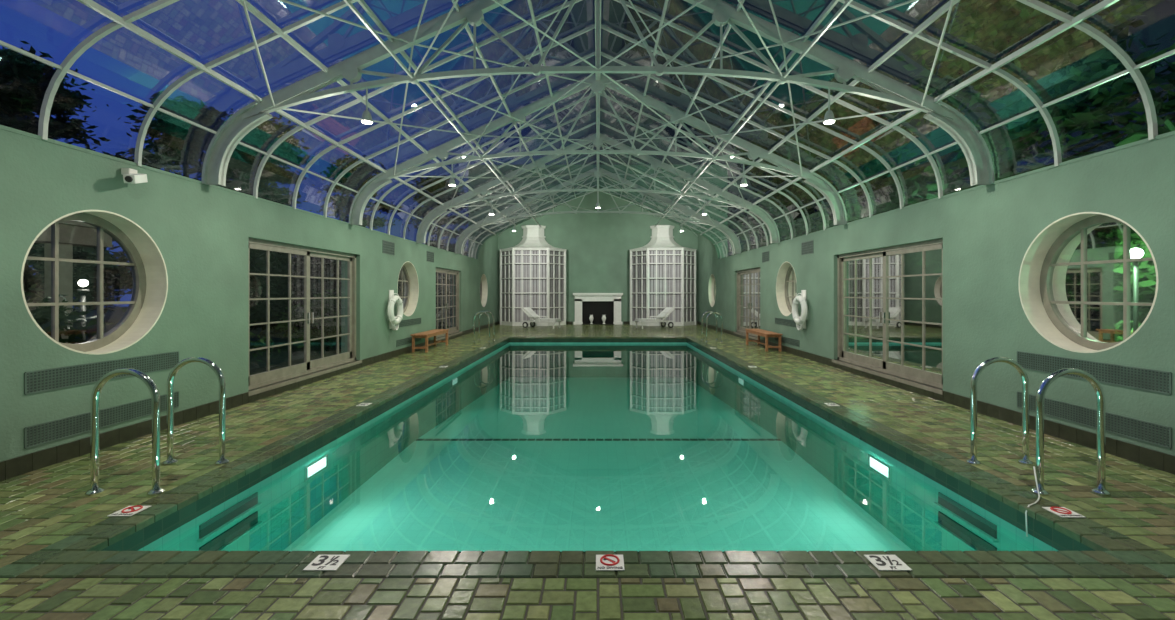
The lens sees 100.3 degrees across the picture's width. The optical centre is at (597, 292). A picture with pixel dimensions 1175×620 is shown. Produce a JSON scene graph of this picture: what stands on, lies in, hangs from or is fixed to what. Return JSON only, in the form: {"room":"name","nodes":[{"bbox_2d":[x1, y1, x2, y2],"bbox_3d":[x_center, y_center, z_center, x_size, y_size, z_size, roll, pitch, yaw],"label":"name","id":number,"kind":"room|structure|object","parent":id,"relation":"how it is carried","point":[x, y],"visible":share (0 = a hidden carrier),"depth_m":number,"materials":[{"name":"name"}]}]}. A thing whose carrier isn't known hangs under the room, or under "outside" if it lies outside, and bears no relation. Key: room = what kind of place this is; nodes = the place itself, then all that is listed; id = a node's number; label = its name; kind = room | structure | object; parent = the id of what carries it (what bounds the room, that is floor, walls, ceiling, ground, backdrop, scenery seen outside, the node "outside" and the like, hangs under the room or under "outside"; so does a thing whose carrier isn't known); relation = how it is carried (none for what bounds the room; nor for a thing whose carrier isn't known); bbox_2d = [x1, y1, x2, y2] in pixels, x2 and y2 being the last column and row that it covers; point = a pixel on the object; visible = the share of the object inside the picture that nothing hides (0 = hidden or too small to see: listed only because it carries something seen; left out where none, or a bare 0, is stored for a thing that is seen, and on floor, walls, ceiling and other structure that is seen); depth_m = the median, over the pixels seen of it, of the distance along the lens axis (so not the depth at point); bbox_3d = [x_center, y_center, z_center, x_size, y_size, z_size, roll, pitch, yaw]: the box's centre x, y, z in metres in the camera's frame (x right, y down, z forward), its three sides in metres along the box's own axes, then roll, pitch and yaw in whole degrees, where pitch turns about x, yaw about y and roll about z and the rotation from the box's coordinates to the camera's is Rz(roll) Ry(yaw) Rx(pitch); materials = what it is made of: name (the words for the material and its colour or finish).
{"room":"indoor swimming pool","nodes":[
{"label":"indoor swimming pool","id":0,"kind":"room"},
{"bbox_2d":[0,129,497,461],"bbox_3d":[-5.300,-1.800,11.000,0.400,7.000,28.600,0,0,0],"label":"wall","id":1,"kind":"structure","parent":0,"point":[201,232],"depth_m":6.04,"materials":[{"name":"green paint"}]},
{"bbox_2d":[24,412,89,448],"bbox_3d":[-5.095,1.289,4.627,0.010,0.196,0.556,0,0,0],"label":"air vent","id":2,"kind":"object","parent":1,"relation":"in","point":[49,431],"depth_m":4.61,"materials":[{"name":"metal"}]},
{"bbox_2d":[21,210,167,354],"bbox_3d":[-5.300,-0.110,5.070,0.401,1.484,1.484,0,0,0],"label":"window","id":3,"kind":"structure","parent":1,"relation":"in","point":[146,261],"depth_m":5.42,"materials":[{"name":"beige paint"}]},
{"bbox_2d":[24,351,178,394],"bbox_3d":[-5.095,0.805,5.155,0.010,0.204,1.604,0,0,0],"label":"air vent","id":4,"kind":"object","parent":1,"relation":"in","point":[37,381],"visible":0.88,"depth_m":4.90,"materials":[{"name":"metal"}]},
{"bbox_2d":[99,398,151,428],"bbox_3d":[-5.095,1.289,5.295,0.010,0.196,0.583,0,0,0],"label":"air vent","id":5,"kind":"object","parent":1,"relation":"in","point":[110,416],"depth_m":5.27,"materials":[{"name":"metal"}]},
{"bbox_2d":[121,168,147,183],"bbox_3d":[-4.985,-1.242,5.216,0.191,0.186,0.293,0,0,-21],"label":"security camera","id":6,"kind":"object","parent":1,"relation":"attached to","point":[131,176],"visible":1,"depth_m":5.23,"materials":[{"name":"white paint"}]},
{"bbox_2d":[160,394,166,411],"bbox_3d":[-5.095,1.289,5.740,0.010,0.194,0.079,0,0,0],"label":"air vent","id":7,"kind":"object","parent":1,"relation":"in","point":[163,398],"depth_m":5.74,"materials":[{"name":"metal"}]},
{"bbox_2d":[0,125,477,259],"bbox_3d":[-5.156,-1.417,8.900,0.128,0.035,23.800,0,0,0],"label":"trim","id":8,"kind":"structure","parent":1,"relation":"on","point":[2,127],"depth_m":5.76,"materials":[{"name":"green paint"}]},
{"bbox_2d":[0,321,497,480],"bbox_3d":[-5.090,1.520,11.000,0.020,0.160,27.996,0,0,0],"label":"baseboard","id":9,"kind":"structure","parent":1,"relation":"attached to","point":[23,464],"depth_m":5.49,"materials":[{"name":"tile"}]},
{"bbox_2d":[248,238,361,395],"bbox_3d":[-5.285,0.340,8.825,0.430,2.320,3.410,0,0,0],"label":"door","id":10,"kind":"structure","parent":1,"relation":"in","point":[257,380],"depth_m":8.74,"materials":[{"name":"paint"}]},
{"bbox_2d":[382,240,394,254],"bbox_3d":[-5.095,-1.100,11.925,0.010,0.314,0.664,0,0,0],"label":"air vent","id":11,"kind":"object","parent":1,"relation":"in","point":[388,247],"visible":1,"depth_m":11.91,"materials":[{"name":"metal"}]},
{"bbox_2d":[387,290,402,330],"bbox_3d":[-4.994,0.424,12.050,0.205,0.998,0.844,0,0,0],"label":"life ring","id":12,"kind":"object","parent":1,"relation":"attached to","point":[394,321],"visible":1,"depth_m":11.94,"materials":[{"name":"white paint"}]},
{"bbox_2d":[397,261,418,315],"bbox_3d":[-5.300,-0.110,13.200,0.401,1.484,1.484,0,0,0],"label":"window","id":13,"kind":"structure","parent":1,"relation":"in","point":[408,271],"depth_m":13.78,"materials":[{"name":"beige paint"}]},
{"bbox_2d":[396,337,420,346],"bbox_3d":[-5.095,1.280,13.250,0.010,0.174,1.714,0,0,0],"label":"air vent","id":14,"kind":"object","parent":1,"relation":"in","point":[404,341],"visible":0.68,"depth_m":12.96,"materials":[{"name":"metal"}]},
{"bbox_2d":[397,317,420,327],"bbox_3d":[-5.095,0.795,13.250,0.010,0.184,1.714,0,0,0],"label":"air vent","id":15,"kind":"object","parent":1,"relation":"in","point":[408,322],"visible":0.84,"depth_m":13.24,"materials":[{"name":"metal"}]},
{"bbox_2d":[427,251,433,262],"bbox_3d":[-5.095,-1.100,14.900,0.010,0.314,0.614,0,0,0],"label":"air vent","id":16,"kind":"object","parent":1,"relation":"in","point":[430,255],"visible":1,"depth_m":14.91,"materials":[{"name":"metal"}]},
{"bbox_2d":[436,267,461,340],"bbox_3d":[-5.285,0.340,16.850,0.430,2.320,2.960,0,0,0],"label":"door","id":17,"kind":"structure","parent":1,"relation":"in","point":[452,329],"depth_m":17.29,"materials":[{"name":"paint"}]},
{"bbox_2d":[480,274,487,306],"bbox_3d":[-5.300,-0.110,21.900,0.401,1.484,1.484,0,0,0],"label":"window","id":18,"kind":"structure","parent":1,"relation":"in","point":[483,284],"depth_m":22.52,"materials":[{"name":"beige paint"}]},
{"bbox_2d":[0,324,1174,619],"bbox_3d":[0.000,1.604,11.000,10.200,0.009,28.000,0,0,0],"label":"floor","id":19,"kind":"structure","parent":0,"point":[43,507],"depth_m":2.74,"materials":[{"name":"tile"}]},
{"bbox_2d":[85,368,164,495],"bbox_3d":[-3.780,1.099,3.920,0.598,0.999,0.110,0,0,0],"label":"grab rail","id":20,"kind":"object","parent":19,"relation":"on","point":[95,396],"depth_m":3.90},
{"bbox_2d":[162,357,229,464],"bbox_3d":[-3.780,1.099,4.610,0.598,0.999,0.110,0,0,0],"label":"grab rail","id":21,"kind":"object","parent":19,"relation":"on","point":[222,460],"depth_m":4.59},
{"bbox_2d":[411,329,448,351],"bbox_3d":[-4.800,1.357,14.100,0.427,0.485,2.000,0,0,0],"label":"wooden bench","id":22,"kind":"object","parent":19,"relation":"on","point":[435,332],"visible":1,"depth_m":13.48,"materials":[{"name":"brown wood"}]},
{"bbox_2d":[473,311,489,341],"bbox_3d":[-3.780,1.099,15.900,0.598,0.999,0.110,0,0,0],"label":"grab rail","id":23,"kind":"object","parent":19,"relation":"on","point":[481,311],"depth_m":15.88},
{"bbox_2d":[478,311,494,339],"bbox_3d":[-3.780,1.099,16.600,0.598,0.999,0.110,0,0,0],"label":"grab rail","id":24,"kind":"object","parent":19,"relation":"on","point":[483,311],"depth_m":16.58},
{"bbox_2d":[500,225,566,325],"bbox_3d":[-3.270,-0.900,24.411,3.360,5.000,1.271,0,0,0],"label":"tall cabinet","id":25,"kind":"object","parent":19,"relation":"on","point":[532,271],"visible":0.97,"depth_m":23.89,"materials":[{"name":"white paint"}]},
{"bbox_2d":[521,307,561,328],"bbox_3d":[-2.594,1.134,22.489,1.784,0.929,0.750,0,0,22],"label":"chaise lounge","id":26,"kind":"object","parent":19,"relation":"on","point":[528,311],"visible":1,"depth_m":22.41,"materials":[{"name":"white paint"}]},
{"bbox_2d":[40,337,1133,577],"bbox_3d":[0.000,2.325,10.380,6.960,1.450,15.240,0,0,0],"label":"pool basin","id":27,"kind":"object","parent":19,"relation":"in","point":[571,466],"visible":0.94,"depth_m":6.18,"materials":[{"name":"tile"}]},
{"bbox_2d":[304,453,327,481],"bbox_3d":[-3.190,1.970,5.550,0.020,0.162,0.440,0,0,0],"label":"pool light","id":28,"kind":"object","parent":27,"relation":"in","point":[318,465],"depth_m":5.52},
{"bbox_2d":[0,336,1174,577],"bbox_3d":[0.000,1.623,10.380,6.954,0.054,15.234,0,0,0],"label":"pool coping","id":29,"kind":"object","parent":27,"relation":"attached to","point":[65,558],"depth_m":2.96},
{"bbox_2d":[108,505,150,515],"bbox_3d":[-3.420,1.589,3.580,0.165,0.012,0.165,0,0,0],"label":"sign","id":30,"kind":"object","parent":29,"relation":"on","point":[130,510],"visible":1,"depth_m":3.57,"materials":[{"name":"tile"}]},
{"bbox_2d":[303,555,349,570],"bbox_3d":[-1.600,1.591,2.895,0.190,0.007,0.165,0,0,0],"label":"marker sign","id":31,"kind":"object","parent":29,"relation":"on","point":[321,562],"visible":1,"depth_m":2.88,"materials":[{"name":"tile"}]},
{"bbox_2d":[356,403,371,405],"bbox_3d":[-3.340,1.591,7.000,0.148,0.007,0.171,0,0,0],"label":"marker sign","id":32,"kind":"object","parent":29,"relation":"on","point":[361,404],"visible":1,"depth_m":6.99,"materials":[{"name":"tile"}]},
{"bbox_2d":[596,554,624,570],"bbox_3d":[0.070,1.589,2.895,0.165,0.012,0.165,0,0,0],"label":"sign","id":33,"kind":"object","parent":29,"relation":"on","point":[609,562],"visible":1,"depth_m":2.88,"materials":[{"name":"tile"}]},
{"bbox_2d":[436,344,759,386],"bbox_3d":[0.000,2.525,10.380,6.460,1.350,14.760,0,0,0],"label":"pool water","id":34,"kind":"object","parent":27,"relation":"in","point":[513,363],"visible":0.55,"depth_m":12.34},
{"bbox_2d":[824,403,839,405],"bbox_3d":[3.340,1.591,7.000,0.148,0.007,0.171,0,0,0],"label":"marker sign","id":35,"kind":"object","parent":27,"relation":"on","point":[828,404],"visible":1,"depth_m":6.99,"materials":[{"name":"tile"}]},
{"bbox_2d":[868,453,891,481],"bbox_3d":[3.190,1.970,5.550,0.020,0.162,0.440,0,0,0],"label":"pool light","id":36,"kind":"object","parent":27,"relation":"in","point":[877,465],"depth_m":5.52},
{"bbox_2d":[864,555,911,570],"bbox_3d":[1.710,1.591,2.895,0.190,0.007,0.165,0,0,0],"label":"marker sign","id":37,"kind":"object","parent":27,"relation":"on","point":[881,562],"visible":1,"depth_m":2.88,"materials":[{"name":"tile"}]},
{"bbox_2d":[1042,506,1085,517],"bbox_3d":[3.380,1.589,3.560,0.165,0.012,0.165,0,0,0],"label":"sign","id":38,"kind":"object","parent":27,"relation":"on","point":[1063,512],"visible":1,"depth_m":3.55,"materials":[{"name":"tile"}]},
{"bbox_2d":[573,293,622,324],"bbox_3d":[0.000,0.800,24.848,2.540,1.600,0.300,0,0,0],"label":"fireplace","id":39,"kind":"object","parent":19,"relation":"on","point":[597,305],"visible":1,"depth_m":24.84,"materials":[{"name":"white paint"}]},
{"bbox_2d":[634,307,674,328],"bbox_3d":[2.594,1.134,22.489,1.784,0.929,0.750,0,0,-22],"label":"chaise lounge","id":40,"kind":"object","parent":19,"relation":"on","point":[667,311],"visible":1,"depth_m":22.41,"materials":[{"name":"white paint"}]},
{"bbox_2d":[629,225,695,325],"bbox_3d":[3.270,-0.900,24.411,3.360,5.000,1.271,0,0,0],"label":"tall cabinet","id":41,"kind":"object","parent":19,"relation":"on","point":[662,271],"visible":0.9,"depth_m":23.89,"materials":[{"name":"white paint"}]},
{"bbox_2d":[745,329,782,351],"bbox_3d":[4.800,1.357,14.300,0.427,0.485,2.000,0,0,0],"label":"wooden bench","id":42,"kind":"object","parent":19,"relation":"on","point":[759,332],"visible":1,"depth_m":13.81,"materials":[{"name":"brown wood"}]},
{"bbox_2d":[966,357,1033,464],"bbox_3d":[3.780,1.099,4.610,0.598,0.999,0.110,0,0,0],"label":"grab rail","id":43,"kind":"object","parent":19,"relation":"on","point":[973,460],"depth_m":4.59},
{"bbox_2d":[1031,368,1110,495],"bbox_3d":[3.780,1.099,3.920,0.598,0.999,0.110,0,0,0],"label":"grab rail","id":44,"kind":"object","parent":19,"relation":"on","point":[1100,396],"depth_m":3.90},
{"bbox_2d":[0,0,1174,258],"bbox_3d":[0.000,-2.965,8.900,10.245,3.112,23.800,0,0,0],"label":"roof","id":45,"kind":"structure","parent":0,"point":[125,21],"depth_m":7.27,"materials":[{"name":"metal"}]},
{"bbox_2d":[361,88,372,123],"bbox_3d":[-3.000,-2.466,6.360,0.140,0.508,0.140,0,0,0],"label":"pendant spotlight","id":46,"kind":"object","parent":45,"relation":"hanging from","point":[366,116],"visible":1,"depth_m":6.33,"materials":[{"name":"paint"}]},
{"bbox_2d":[449,163,455,185],"bbox_3d":[-3.000,-2.466,10.080,0.140,0.508,0.140,0,0,0],"label":"pendant spotlight","id":47,"kind":"object","parent":45,"relation":"hanging from","point":[452,181],"visible":1,"depth_m":10.05,"materials":[{"name":"paint"}]},
{"bbox_2d":[489,198,493,214],"bbox_3d":[-3.000,-2.466,13.800,0.140,0.508,0.140,0,0,0],"label":"pendant spotlight","id":48,"kind":"object","parent":45,"relation":"hanging from","point":[491,212],"visible":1,"depth_m":13.78,"materials":[{"name":"paint"}]},
{"bbox_2d":[241,0,954,231],"bbox_3d":[0.000,-3.351,9.810,8.423,1.908,21.794,0,0,0],"label":"roof truss","id":49,"kind":"object","parent":45,"relation":"attached to","point":[368,26],"depth_m":7.35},
{"bbox_2d":[201,0,994,185],"bbox_3d":[0.000,-2.935,6.360,10.200,3.068,0.120,0,0,0],"label":"roof truss","id":50,"kind":"object","parent":45,"relation":"attached to","point":[220,149],"depth_m":6.33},
{"bbox_2d":[349,75,846,224],"bbox_3d":[0.000,-2.935,10.080,10.200,3.068,0.120,0,0,0],"label":"roof truss","id":51,"kind":"object","parent":45,"relation":"attached to","point":[361,199],"depth_m":10.05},
{"bbox_2d":[702,198,706,214],"bbox_3d":[3.000,-2.466,13.800,0.140,0.508,0.140,0,0,0],"label":"pendant spotlight","id":52,"kind":"object","parent":45,"relation":"hanging from","point":[704,212],"visible":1,"depth_m":13.78,"materials":[{"name":"paint"}]},
{"bbox_2d":[740,163,746,185],"bbox_3d":[3.000,-2.466,10.080,0.140,0.508,0.140,0,0,0],"label":"pendant spotlight","id":53,"kind":"object","parent":45,"relation":"hanging from","point":[743,181],"visible":1,"depth_m":10.05,"materials":[{"name":"paint"}]},
{"bbox_2d":[823,88,834,123],"bbox_3d":[3.000,-2.466,6.360,0.140,0.508,0.140,0,0,0],"label":"pendant spotlight","id":54,"kind":"object","parent":45,"relation":"hanging from","point":[829,116],"visible":1,"depth_m":6.33,"materials":[{"name":"paint"}]},
{"bbox_2d":[498,191,697,323],"bbox_3d":[0.000,-1.800,25.150,11.000,7.000,0.300,0,0,0],"label":"wall","id":55,"kind":"structure","parent":0,"point":[597,245],"depth_m":25.00,"materials":[{"name":"green paint"}]},
{"bbox_2d":[498,321,697,323],"bbox_3d":[0.000,1.525,24.990,10.200,0.150,0.020,0,0,0],"label":"baseboard","id":56,"kind":"structure","parent":55,"relation":"attached to","point":[567,322],"depth_m":24.98,"materials":[{"name":"tile"}]},
{"bbox_2d":[478,168,717,259],"bbox_3d":[0.000,-3.355,20.860,10.200,3.890,0.120,0,0,0],"label":"roof truss","id":57,"kind":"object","parent":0,"point":[481,181],"depth_m":20.80,"materials":[{"name":"metal"}]},
{"bbox_2d":[468,165,727,188],"bbox_3d":[0.000,-5.375,23.050,11.000,0.150,4.500,0,0,0],"label":"beam","id":58,"kind":"structure","parent":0,"point":[477,166],"depth_m":20.80,"materials":[{"name":"metal"}]},
{"bbox_2d":[416,135,779,242],"bbox_3d":[0.000,-2.935,13.800,10.200,3.068,0.120,0,0,0],"label":"roof truss","id":59,"kind":"object","parent":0,"point":[436,212],"depth_m":13.77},
{"bbox_2d":[455,168,740,253],"bbox_3d":[0.000,-2.935,17.520,10.200,3.068,0.120,0,0,0],"label":"roof truss","id":60,"kind":"object","parent":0,"point":[459,245],"depth_m":17.49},
{"bbox_2d":[701,311,717,339],"bbox_3d":[3.780,1.099,16.600,0.598,0.999,0.110,0,0,0],"label":"grab rail","id":61,"kind":"object","parent":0,"point":[706,311],"depth_m":16.58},
{"bbox_2d":[706,311,722,341],"bbox_3d":[3.780,1.099,15.900,0.598,0.999,0.110,0,0,0],"label":"grab rail","id":62,"kind":"object","parent":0,"point":[714,311],"depth_m":15.88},
{"bbox_2d":[698,135,1174,455],"bbox_3d":[5.300,-1.800,11.000,0.400,7.000,28.600,0,0,0],"label":"wall","id":63,"kind":"structure","parent":0,"point":[987,232],"depth_m":6.22,"materials":[{"name":"green paint"}]},
{"bbox_2d":[708,274,715,306],"bbox_3d":[5.300,-0.110,21.900,0.401,1.484,1.484,0,0,0],"label":"window","id":64,"kind":"structure","parent":63,"relation":"in","point":[712,284],"depth_m":22.51,"materials":[{"name":"beige paint"}]},
{"bbox_2d":[734,267,759,339],"bbox_3d":[5.285,0.340,16.850,0.430,2.320,2.960,0,0,0],"label":"door","id":65,"kind":"structure","parent":63,"relation":"in","point":[748,280],"depth_m":17.12,"materials":[{"name":"paint"}]},
{"bbox_2d":[762,251,768,262],"bbox_3d":[5.095,-1.100,14.900,0.010,0.314,0.614,0,0,0],"label":"air vent","id":66,"kind":"object","parent":63,"relation":"in","point":[765,255],"visible":1,"depth_m":14.91,"materials":[{"name":"metal"}]},
{"bbox_2d":[776,262,796,315],"bbox_3d":[5.300,-0.110,13.300,0.401,1.484,1.484,0,0,0],"label":"window","id":67,"kind":"structure","parent":63,"relation":"in","point":[786,283],"depth_m":13.81,"materials":[{"name":"beige paint"}]},
{"bbox_2d":[775,317,797,327],"bbox_3d":[5.095,0.795,13.250,0.010,0.184,1.714,0,0,0],"label":"air vent","id":68,"kind":"object","parent":63,"relation":"in","point":[786,322],"visible":0.8,"depth_m":13.31,"materials":[{"name":"metal"}]},
{"bbox_2d":[775,336,799,346],"bbox_3d":[5.095,1.280,13.250,0.010,0.174,1.714,0,0,0],"label":"air vent","id":69,"kind":"object","parent":63,"relation":"in","point":[791,341],"visible":0.8,"depth_m":13.00,"materials":[{"name":"metal"}]},
{"bbox_2d":[792,290,807,329],"bbox_3d":[4.994,0.424,12.100,0.205,0.998,0.844,0,0,0],"label":"life ring","id":70,"kind":"object","parent":63,"relation":"attached to","point":[800,321],"visible":1,"depth_m":11.99,"materials":[{"name":"white paint"}]},
{"bbox_2d":[801,240,813,254],"bbox_3d":[5.095,-1.100,11.925,0.010,0.314,0.664,0,0,0],"label":"air vent","id":71,"kind":"object","parent":63,"relation":"in","point":[807,247],"visible":1,"depth_m":11.91,"materials":[{"name":"metal"}]},
{"bbox_2d":[832,238,942,394],"bbox_3d":[5.285,0.340,8.925,0.430,2.320,3.410,0,0,0],"label":"door","id":72,"kind":"structure","parent":63,"relation":"in","point":[890,299],"depth_m":8.57,"materials":[{"name":"paint"}]},
{"bbox_2d":[698,321,1174,474],"bbox_3d":[5.090,1.520,11.000,0.020,0.160,27.996,0,0,0],"label":"baseboard","id":73,"kind":"structure","parent":63,"relation":"attached to","point":[1155,459],"depth_m":5.73,"materials":[{"name":"tile"}]},
{"bbox_2d":[718,131,1174,259],"bbox_3d":[5.156,-1.417,8.900,0.128,0.035,23.800,0,0,0],"label":"trim","id":74,"kind":"structure","parent":63,"relation":"on","point":[1171,133],"depth_m":5.95,"materials":[{"name":"green paint"}]},
{"bbox_2d":[1029,394,1035,411],"bbox_3d":[5.095,1.289,5.740,0.010,0.194,0.079,0,0,0],"label":"air vent","id":75,"kind":"object","parent":63,"relation":"in","point":[1032,398],"depth_m":5.74,"materials":[{"name":"metal"}]},
{"bbox_2d":[1044,398,1096,428],"bbox_3d":[5.095,1.289,5.295,0.010,0.196,0.583,0,0,0],"label":"air vent","id":76,"kind":"object","parent":63,"relation":"in","point":[1085,416],"depth_m":5.27,"materials":[{"name":"metal"}]},
{"bbox_2d":[1019,212,1157,352],"bbox_3d":[5.300,-0.110,5.200,0.401,1.484,1.484,0,0,0],"label":"window","id":77,"kind":"structure","parent":63,"relation":"in","point":[1069,274],"depth_m":5.40,"materials":[{"name":"beige paint"}]},
{"bbox_2d":[1017,351,1171,394],"bbox_3d":[5.095,0.805,5.155,0.010,0.204,1.604,0,0,0],"label":"air vent","id":78,"kind":"object","parent":63,"relation":"in","point":[1157,381],"visible":0.88,"depth_m":4.90,"materials":[{"name":"metal"}]},
{"bbox_2d":[1106,412,1171,448],"bbox_3d":[5.095,1.289,4.627,0.010,0.196,0.556,0,0,0],"label":"air vent","id":79,"kind":"object","parent":63,"relation":"in","point":[1146,431],"depth_m":4.61,"materials":[{"name":"metal"}]},
{"bbox_2d":[1025,466,1039,536],"bbox_3d":[3.320,1.590,3.760,0.309,0.422,0.290,0,0,0],"label":"cable","id":80,"kind":"object","parent":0,"point":[1029,505],"depth_m":3.70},
{"label":"outside","id":81,"kind":"structure","parent":0,"visible":0},
{"bbox_2d":[73,306,1145,374],"bbox_3d":[0.000,1.720,20.000,120.000,0.001,120.000,0,0,0],"label":"ground","id":82,"kind":"structure","parent":81,"point":[297,355],"depth_m":16.05,"materials":[{"name":"green plant"}]},
{"bbox_2d":[28,261,40,278],"bbox_3d":[-34.459,-1.486,24.046,9.129,6.874,8.468,0,0,-28],"label":"hedge","id":83,"kind":"object","parent":82,"relation":"on","point":[36,266],"visible":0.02,"depth_m":27.33,"materials":[{"name":"green plant"}]},
{"bbox_2d":[0,41,125,295],"bbox_3d":[-18.518,-2.945,15.172,5.952,9.500,5.468,0,0,5],"label":"pine tree","id":84,"kind":"object","parent":82,"relation":"on","point":[24,80],"visible":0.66,"depth_m":15.41,"materials":[{"name":"green plant"}]},
{"bbox_2d":[34,220,111,343],"bbox_3d":[-13.050,0.050,8.500,3.100,3.300,7.000,0,0,0],"label":"pavilion","id":85,"kind":"object","parent":82,"relation":"on","point":[71,233],"visible":0.31,"depth_m":10.93,"materials":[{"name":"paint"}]},
{"bbox_2d":[24,284,126,343],"bbox_3d":[-7.453,0.855,6.203,2.736,1.969,2.413,0,0,15],"label":"bush","id":86,"kind":"object","parent":82,"relation":"on","point":[41,314],"visible":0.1,"depth_m":6.39,"materials":[{"name":"green plant"}]},
{"bbox_2d":[27,245,132,313],"bbox_3d":[-32.981,-1.486,29.463,8.468,6.874,9.129,0,0,-12],"label":"hedge","id":87,"kind":"object","parent":82,"relation":"on","point":[114,278],"visible":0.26,"depth_m":29.49,"materials":[{"name":"green plant"}]},
{"bbox_2d":[77,279,88,340],"bbox_3d":[-8.300,0.740,7.900,0.136,1.920,0.140,0,0,0],"label":"garden lamp","id":88,"kind":"object","parent":82,"relation":"on","point":[82,283],"visible":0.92,"depth_m":7.88,"materials":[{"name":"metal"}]},
{"bbox_2d":[102,91,263,242],"bbox_3d":[-17.622,-3.316,21.234,5.905,10.260,6.428,0,0,38],"label":"pine tree","id":89,"kind":"object","parent":82,"relation":"on","point":[180,142],"visible":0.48,"depth_m":20.89,"materials":[{"name":"green plant"}]},
{"bbox_2d":[125,249,335,337],"bbox_3d":[-11.447,-0.261,15.670,4.878,4.230,5.267,0,0,0],"label":"hedge","id":90,"kind":"object","parent":82,"relation":"on","point":[278,285],"visible":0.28,"depth_m":15.08,"materials":[{"name":"green plant"}]},
{"bbox_2d":[202,119,295,195],"bbox_3d":[-26.623,-5.267,35.844,8.202,14.250,8.928,0,0,-11],"label":"pine tree","id":91,"kind":"object","parent":82,"relation":"on","point":[276,167],"visible":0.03,"depth_m":35.34,"materials":[{"name":"green plant"}]},
{"bbox_2d":[250,332,282,360],"bbox_3d":[-7.608,1.024,9.642,1.931,1.576,2.189,0,0,0],"label":"bush","id":92,"kind":"object","parent":82,"relation":"on","point":[258,344],"visible":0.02,"depth_m":10.31,"materials":[{"name":"green plant"}]},
{"bbox_2d":[225,111,314,317],"bbox_3d":[-18.504,-4.106,28.202,6.835,11.875,7.440,0,0,-19],"label":"pine tree","id":93,"kind":"object","parent":82,"relation":"on","point":[266,134],"visible":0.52,"depth_m":27.35,"materials":[{"name":"green plant"}]},
{"bbox_2d":[270,254,340,337],"bbox_3d":[-11.145,-0.261,19.964,5.618,4.230,5.211,0,0,16],"label":"hedge","id":94,"kind":"object","parent":82,"relation":"on","point":[315,262],"visible":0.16,"depth_m":19.39,"materials":[{"name":"green plant"}]},
{"bbox_2d":[274,289,340,352],"bbox_3d":[-7.989,0.855,14.552,2.413,1.969,2.736,0,0,23],"label":"bush","id":95,"kind":"object","parent":82,"relation":"on","point":[330,303],"visible":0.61,"depth_m":14.19,"materials":[{"name":"green plant"}]},
{"bbox_2d":[310,154,402,260],"bbox_3d":[-16.906,-3.874,35.005,7.142,11.400,6.562,0,0,13],"label":"pine tree","id":96,"kind":"object","parent":82,"relation":"on","point":[355,178],"visible":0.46,"depth_m":33.73,"materials":[{"name":"green plant"}]},
{"bbox_2d":[324,274,403,325],"bbox_3d":[-11.370,-0.261,24.332,5.211,4.230,5.618,0,0,31],"label":"hedge","id":97,"kind":"object","parent":82,"relation":"on","point":[399,286],"visible":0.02,"depth_m":25.33,"materials":[{"name":"green plant"}]},
{"bbox_2d":[398,270,440,298],"bbox_3d":[-11.786,-0.261,28.214,5.211,4.230,5.618,0,0,-43],"label":"hedge","id":98,"kind":"object","parent":82,"relation":"on","point":[400,270],"visible":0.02,"depth_m":27.16,"materials":[{"name":"green plant"}]},
{"bbox_2d":[396,175,467,313],"bbox_3d":[-13.254,-3.874,40.447,7.142,11.400,6.562,0,0,-27],"label":"pine tree","id":99,"kind":"object","parent":82,"relation":"on","point":[440,187],"visible":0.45,"depth_m":39.33,"materials":[{"name":"green plant"}]},
{"bbox_2d":[436,272,450,316],"bbox_3d":[-11.782,-0.261,31.782,5.618,4.230,5.211,0,0,-28],"label":"hedge","id":100,"kind":"object","parent":82,"relation":"on","point":[439,274],"visible":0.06,"depth_m":31.39,"materials":[{"name":"green plant"}]},
{"bbox_2d":[436,274,450,315],"bbox_3d":[-11.365,-0.261,35.670,5.211,4.230,5.618,0,0,-12],"label":"hedge","id":101,"kind":"object","parent":82,"relation":"on","point":[443,274],"visible":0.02,"depth_m":35.34,"materials":[{"name":"green plant"}]},
{"bbox_2d":[728,97,862,254],"bbox_3d":[14.027,-6.643,38.167,12.192,16.924,12.748,0,0,27],"label":"oak tree","id":102,"kind":"object","parent":82,"relation":"on","point":[767,141],"visible":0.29,"depth_m":37.42,"materials":[{"name":"green plant"}]},
{"bbox_2d":[749,75,944,245],"bbox_3d":[14.169,-5.505,28.835,11.009,14.616,10.530,0,0,29],"label":"oak tree","id":103,"kind":"object","parent":82,"relation":"on","point":[817,139],"visible":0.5,"depth_m":26.88,"materials":[{"name":"green plant"}]},
{"bbox_2d":[870,0,1174,298],"bbox_3d":[16.897,-5.885,18.474,11.084,15.385,11.589,0,0,19],"label":"oak tree","id":104,"kind":"object","parent":82,"relation":"on","point":[997,22],"visible":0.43,"depth_m":16.76,"materials":[{"name":"green plant"}]},
{"bbox_2d":[1119,297,1153,316],"bbox_3d":[25.708,-1.486,24.493,9.129,6.874,8.468,0,0,-22],"label":"hedge","id":105,"kind":"object","parent":82,"relation":"on","point":[1139,307],"visible":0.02,"depth_m":23.89,"materials":[{"name":"green plant"}]},
{"bbox_2d":[1119,230,1155,340],"bbox_3d":[10.457,0.221,10.074,4.788,3.446,4.223,0,0,-41],"label":"bush","id":106,"kind":"object","parent":82,"relation":"on","point":[1146,271],"visible":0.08,"depth_m":9.37,"materials":[{"name":"green plant"}]},
{"bbox_2d":[1131,248,1143,332],"bbox_3d":[9.000,0.475,8.200,0.180,2.450,0.180,0,0,0],"label":"garden lamp","id":107,"kind":"object","parent":82,"relation":"on","point":[1136,252],"visible":0.62,"depth_m":8.18,"materials":[{"name":"glass"}]},
{"bbox_2d":[1114,119,1174,145],"bbox_3d":[16.463,-5.885,7.231,11.589,15.385,11.084,0,0,-14],"label":"oak tree","id":108,"kind":"object","parent":82,"relation":"on","point":[1136,137],"visible":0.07,"depth_m":11.12,"materials":[{"name":"green plant"}]}
]}

